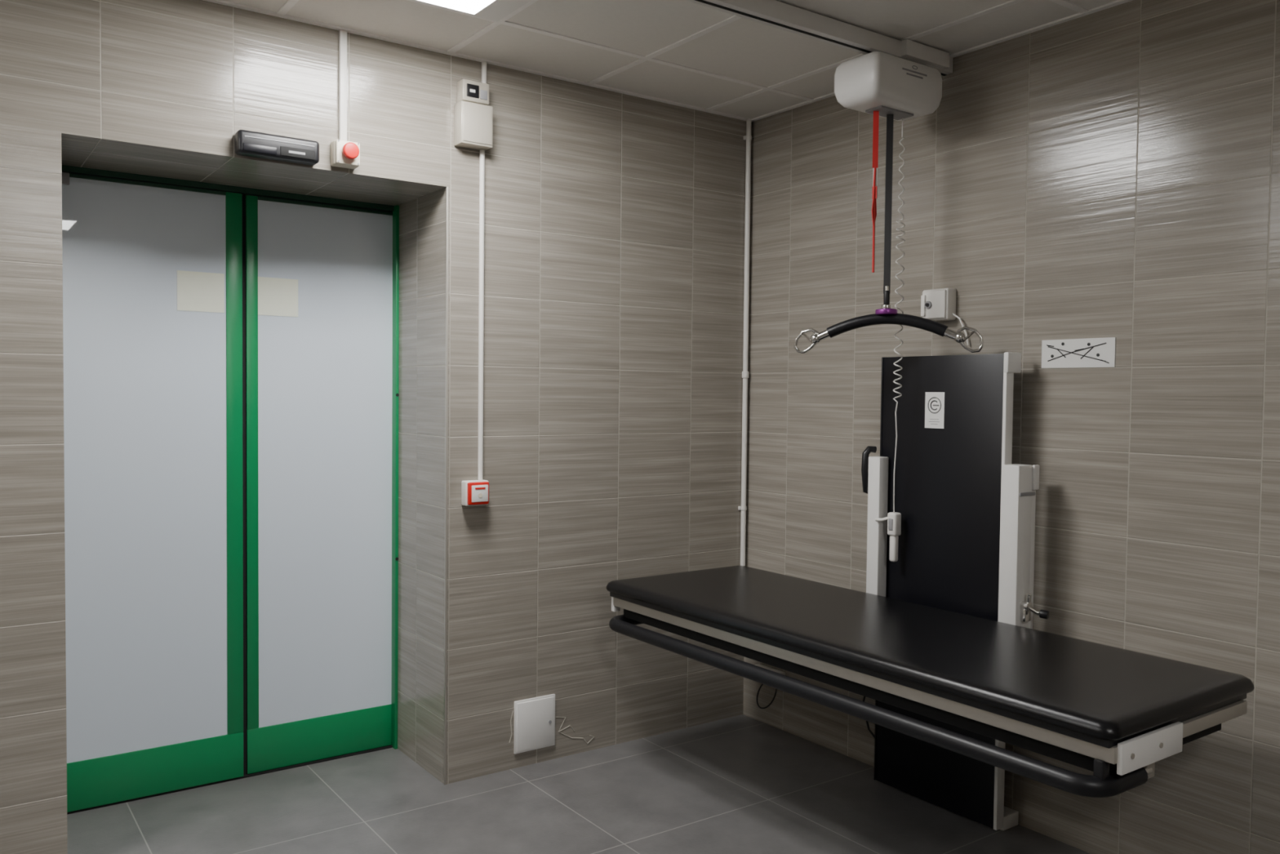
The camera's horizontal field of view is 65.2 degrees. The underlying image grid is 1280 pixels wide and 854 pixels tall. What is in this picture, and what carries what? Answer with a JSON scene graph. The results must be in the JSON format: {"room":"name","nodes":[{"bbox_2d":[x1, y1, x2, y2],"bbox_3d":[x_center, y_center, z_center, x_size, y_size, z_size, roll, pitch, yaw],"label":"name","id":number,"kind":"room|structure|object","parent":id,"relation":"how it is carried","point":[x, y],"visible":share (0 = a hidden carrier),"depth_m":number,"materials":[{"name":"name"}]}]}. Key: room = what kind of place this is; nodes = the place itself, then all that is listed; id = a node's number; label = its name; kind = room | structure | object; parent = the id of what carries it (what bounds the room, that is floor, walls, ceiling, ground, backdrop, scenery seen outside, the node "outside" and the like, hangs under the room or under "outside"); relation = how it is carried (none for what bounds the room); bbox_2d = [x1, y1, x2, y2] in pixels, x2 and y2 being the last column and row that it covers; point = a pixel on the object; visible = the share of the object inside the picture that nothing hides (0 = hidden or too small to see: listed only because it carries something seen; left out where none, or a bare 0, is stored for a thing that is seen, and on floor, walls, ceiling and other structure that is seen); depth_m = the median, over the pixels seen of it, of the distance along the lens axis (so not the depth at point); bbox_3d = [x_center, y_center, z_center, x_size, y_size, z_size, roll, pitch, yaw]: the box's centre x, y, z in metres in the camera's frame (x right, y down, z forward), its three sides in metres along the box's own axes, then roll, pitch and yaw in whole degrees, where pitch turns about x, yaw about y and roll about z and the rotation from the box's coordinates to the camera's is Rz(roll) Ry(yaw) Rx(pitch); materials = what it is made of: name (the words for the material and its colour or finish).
{"room":"accessible changing room","nodes":[
{"label":"accessible changing room","id":0,"kind":"room"},
{"bbox_2d":[0,0,746,853],"bbox_3d":[-1.495,-0.014,3.250,4.400,2.549,0.570,-1,2,-36],"label":"wall","id":1,"kind":"structure","parent":0,"point":[614,222],"depth_m":3.60,"materials":[{"name":"tile"}]},
{"bbox_2d":[62,172,243,812],"bbox_3d":[-1.646,0.217,3.369,0.589,2.060,0.047,-1,2,-36],"label":"door","id":2,"kind":"structure","parent":1,"relation":"in","point":[153,272],"depth_m":3.36,"materials":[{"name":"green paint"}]},
{"bbox_2d":[62,164,399,814],"bbox_3d":[-1.421,0.207,3.538,1.160,2.091,0.082,-1,2,-36],"label":"door frame","id":3,"kind":"structure","parent":1,"relation":"attached to","point":[68,169],"depth_m":3.67,"materials":[{"name":"green paint"}]},
{"bbox_2d":[234,129,319,165],"bbox_3d":[-1.120,-0.863,3.098,0.246,0.071,0.058,-1,2,-36],"label":"sensor","id":4,"kind":"object","parent":1,"relation":"attached to","point":[247,143],"visible":1,"depth_m":3.07,"materials":[{"name":"black plastic"}]},
{"bbox_2d":[245,195,392,773],"bbox_3d":[-1.185,0.210,3.721,0.539,2.060,0.035,-1,2,-36],"label":"door","id":5,"kind":"structure","parent":1,"relation":"in","point":[319,277],"depth_m":3.70,"materials":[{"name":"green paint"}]},
{"bbox_2d":[338,29,346,141],"bbox_3d":[-0.959,-1.097,3.230,0.024,0.357,0.016,-1,2,-36],"label":"cable trunking","id":6,"kind":"object","parent":1,"relation":"attached to","point":[342,33],"visible":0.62,"depth_m":3.22,"materials":[{"name":"white plastic"}]},
{"bbox_2d":[330,139,359,168],"bbox_3d":[-0.939,-0.877,3.209,0.081,0.078,0.088,-1,2,-36],"label":"button","id":7,"kind":"object","parent":1,"relation":"attached to","point":[344,153],"visible":1,"depth_m":3.19,"materials":[{"name":"beige plastic"}]},
{"bbox_2d":[444,186,448,784],"bbox_3d":[-0.676,0.215,3.497,0.008,2.092,0.008,-1,2,-36],"label":"trim","id":8,"kind":"structure","parent":1,"relation":"attached to","point":[447,188],"depth_m":3.49,"materials":[{"name":"metal"}]},
{"bbox_2d":[453,79,493,150],"bbox_3d":[-0.577,-1.083,3.473,0.120,0.221,0.066,-1,2,-36],"label":"control box","id":9,"kind":"object","parent":1,"relation":"attached to","point":[473,115],"visible":1,"depth_m":3.45,"materials":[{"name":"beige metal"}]},
{"bbox_2d":[461,480,488,506],"bbox_3d":[-0.578,0.233,3.531,0.089,0.087,0.056,-1,2,-36],"label":"button","id":10,"kind":"object","parent":1,"relation":"attached to","point":[473,492],"visible":1,"depth_m":3.51,"materials":[{"name":"white plastic"}]},
{"bbox_2d":[477,149,484,479],"bbox_3d":[-0.561,-0.393,3.540,0.018,1.161,0.018,-1,2,-36],"label":"cable conduit","id":11,"kind":"object","parent":1,"relation":"attached to","point":[482,152],"visible":1,"depth_m":3.53,"materials":[{"name":"white plastic"}]},
{"bbox_2d":[481,61,486,83],"bbox_3d":[-0.547,-1.238,3.515,0.018,0.085,0.018,-1,2,-36],"label":"cable conduit","id":12,"kind":"object","parent":1,"relation":"attached to","point":[483,63],"visible":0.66,"depth_m":3.51,"materials":[{"name":"white plastic"}]},
{"bbox_2d":[513,693,555,754],"bbox_3d":[-0.390,1.105,3.727,0.172,0.195,0.014,-1,2,-36],"label":"access hatch","id":13,"kind":"object","parent":1,"relation":"attached to","point":[534,717],"visible":1,"depth_m":3.72,"materials":[{"name":"white paint"}]},
{"bbox_2d":[509,711,594,743],"bbox_3d":[-0.328,1.134,3.780,0.373,0.187,0.003,-1,2,-36],"label":"cable","id":14,"kind":"object","parent":1,"relation":"attached to","point":[513,711],"depth_m":3.81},
{"bbox_2d":[737,120,751,565],"bbox_3d":[0.450,-0.324,4.262,0.040,1.942,0.030,-1,2,-36],"label":"cable conduit","id":15,"kind":"object","parent":1,"relation":"attached to","point":[748,137],"visible":0.97,"depth_m":4.25,"materials":[{"name":"white plastic"}]},
{"bbox_2d":[66,714,1090,853],"bbox_3d":[-0.180,1.385,1.437,4.700,0.100,5.500,-1,2,-36],"label":"floor","id":16,"kind":"structure","parent":0,"point":[742,784],"depth_m":3.31,"materials":[{"name":"tile"}]},
{"bbox_2d":[605,351,1254,831],"bbox_3d":[0.765,0.526,3.131,0.871,1.526,1.949,-1,2,-36],"label":"table","id":17,"kind":"object","parent":16,"relation":"on","point":[949,655],"visible":1,"depth_m":3.09,"materials":[{"name":"black leather"}]},
{"bbox_2d":[223,0,1117,119],"bbox_3d":[-0.100,-1.259,1.276,4.700,0.100,5.320,-1,2,-36],"label":"ceiling","id":18,"kind":"structure","parent":0,"point":[743,49],"depth_m":3.24,"materials":[{"name":"white paint"}]},
{"bbox_2d":[411,0,531,22],"bbox_3d":[-0.508,-1.257,2.743,0.546,0.010,0.546,-1,2,-36],"label":"ceiling light panel","id":19,"kind":"object","parent":18,"relation":"in","point":[491,10],"depth_m":3.01,"materials":[{"name":"white plastic"}]},
{"bbox_2d":[203,0,1133,121],"bbox_3d":[0.022,-1.199,1.107,4.400,0.006,4.600,-1,2,-36],"label":"grid","id":20,"kind":"object","parent":18,"relation":"attached to","point":[282,12],"visible":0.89,"depth_m":3.33,"materials":[{"name":"white metal"}]},
{"bbox_2d":[685,0,952,76],"bbox_3d":[-0.733,-1.212,2.163,4.397,0.056,0.095,-1,2,-36],"label":"ceiling track","id":21,"kind":"object","parent":18,"relation":"attached to","point":[774,13],"visible":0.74,"depth_m":3.08,"materials":[{"name":"white metal"}]},
{"bbox_2d":[793,51,984,353],"bbox_3d":[0.823,-0.726,3.318,0.534,0.961,0.324,0,2,-10],"label":"patient hoist","id":22,"kind":"object","parent":21,"relation":"hanging from","point":[891,87],"visible":1,"depth_m":3.26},
{"bbox_2d":[875,117,905,561],"bbox_3d":[0.873,-0.285,3.420,0.065,1.500,0.126,0,2,-17],"label":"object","id":23,"kind":"object","parent":22,"relation":"hanging from","point":[894,518],"visible":0.94,"depth_m":3.42,"materials":[{"name":"white plastic"}]},
{"bbox_2d":[742,0,1279,853],"bbox_3d":[1.693,0.038,2.704,0.150,2.549,5.170,-1,2,-36],"label":"wall","id":24,"kind":"structure","parent":0,"point":[1114,171],"depth_m":3.03,"materials":[{"name":"tile"}]},
{"bbox_2d":[754,663,785,708],"bbox_3d":[0.520,1.084,4.164,0.083,0.153,0.160,-1,2,-36],"label":"cable","id":25,"kind":"object","parent":24,"relation":"attached to","point":[758,664],"visible":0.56,"depth_m":4.15,"materials":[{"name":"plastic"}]},
{"bbox_2d":[920,288,968,345],"bbox_3d":[1.040,-0.375,3.421,0.070,0.195,0.168,-1,2,-36],"label":"switch box","id":26,"kind":"object","parent":24,"relation":"attached to","point":[936,304],"visible":0.91,"depth_m":3.41,"materials":[{"name":"white plastic"}]},
{"bbox_2d":[1041,337,1115,368],"bbox_3d":[1.337,-0.226,3.063,0.005,0.088,0.239,-1,2,-36],"label":"sign","id":27,"kind":"object","parent":24,"relation":"attached to","point":[1089,352],"visible":1,"depth_m":3.06,"materials":[{"name":"white paper"}]}
]}

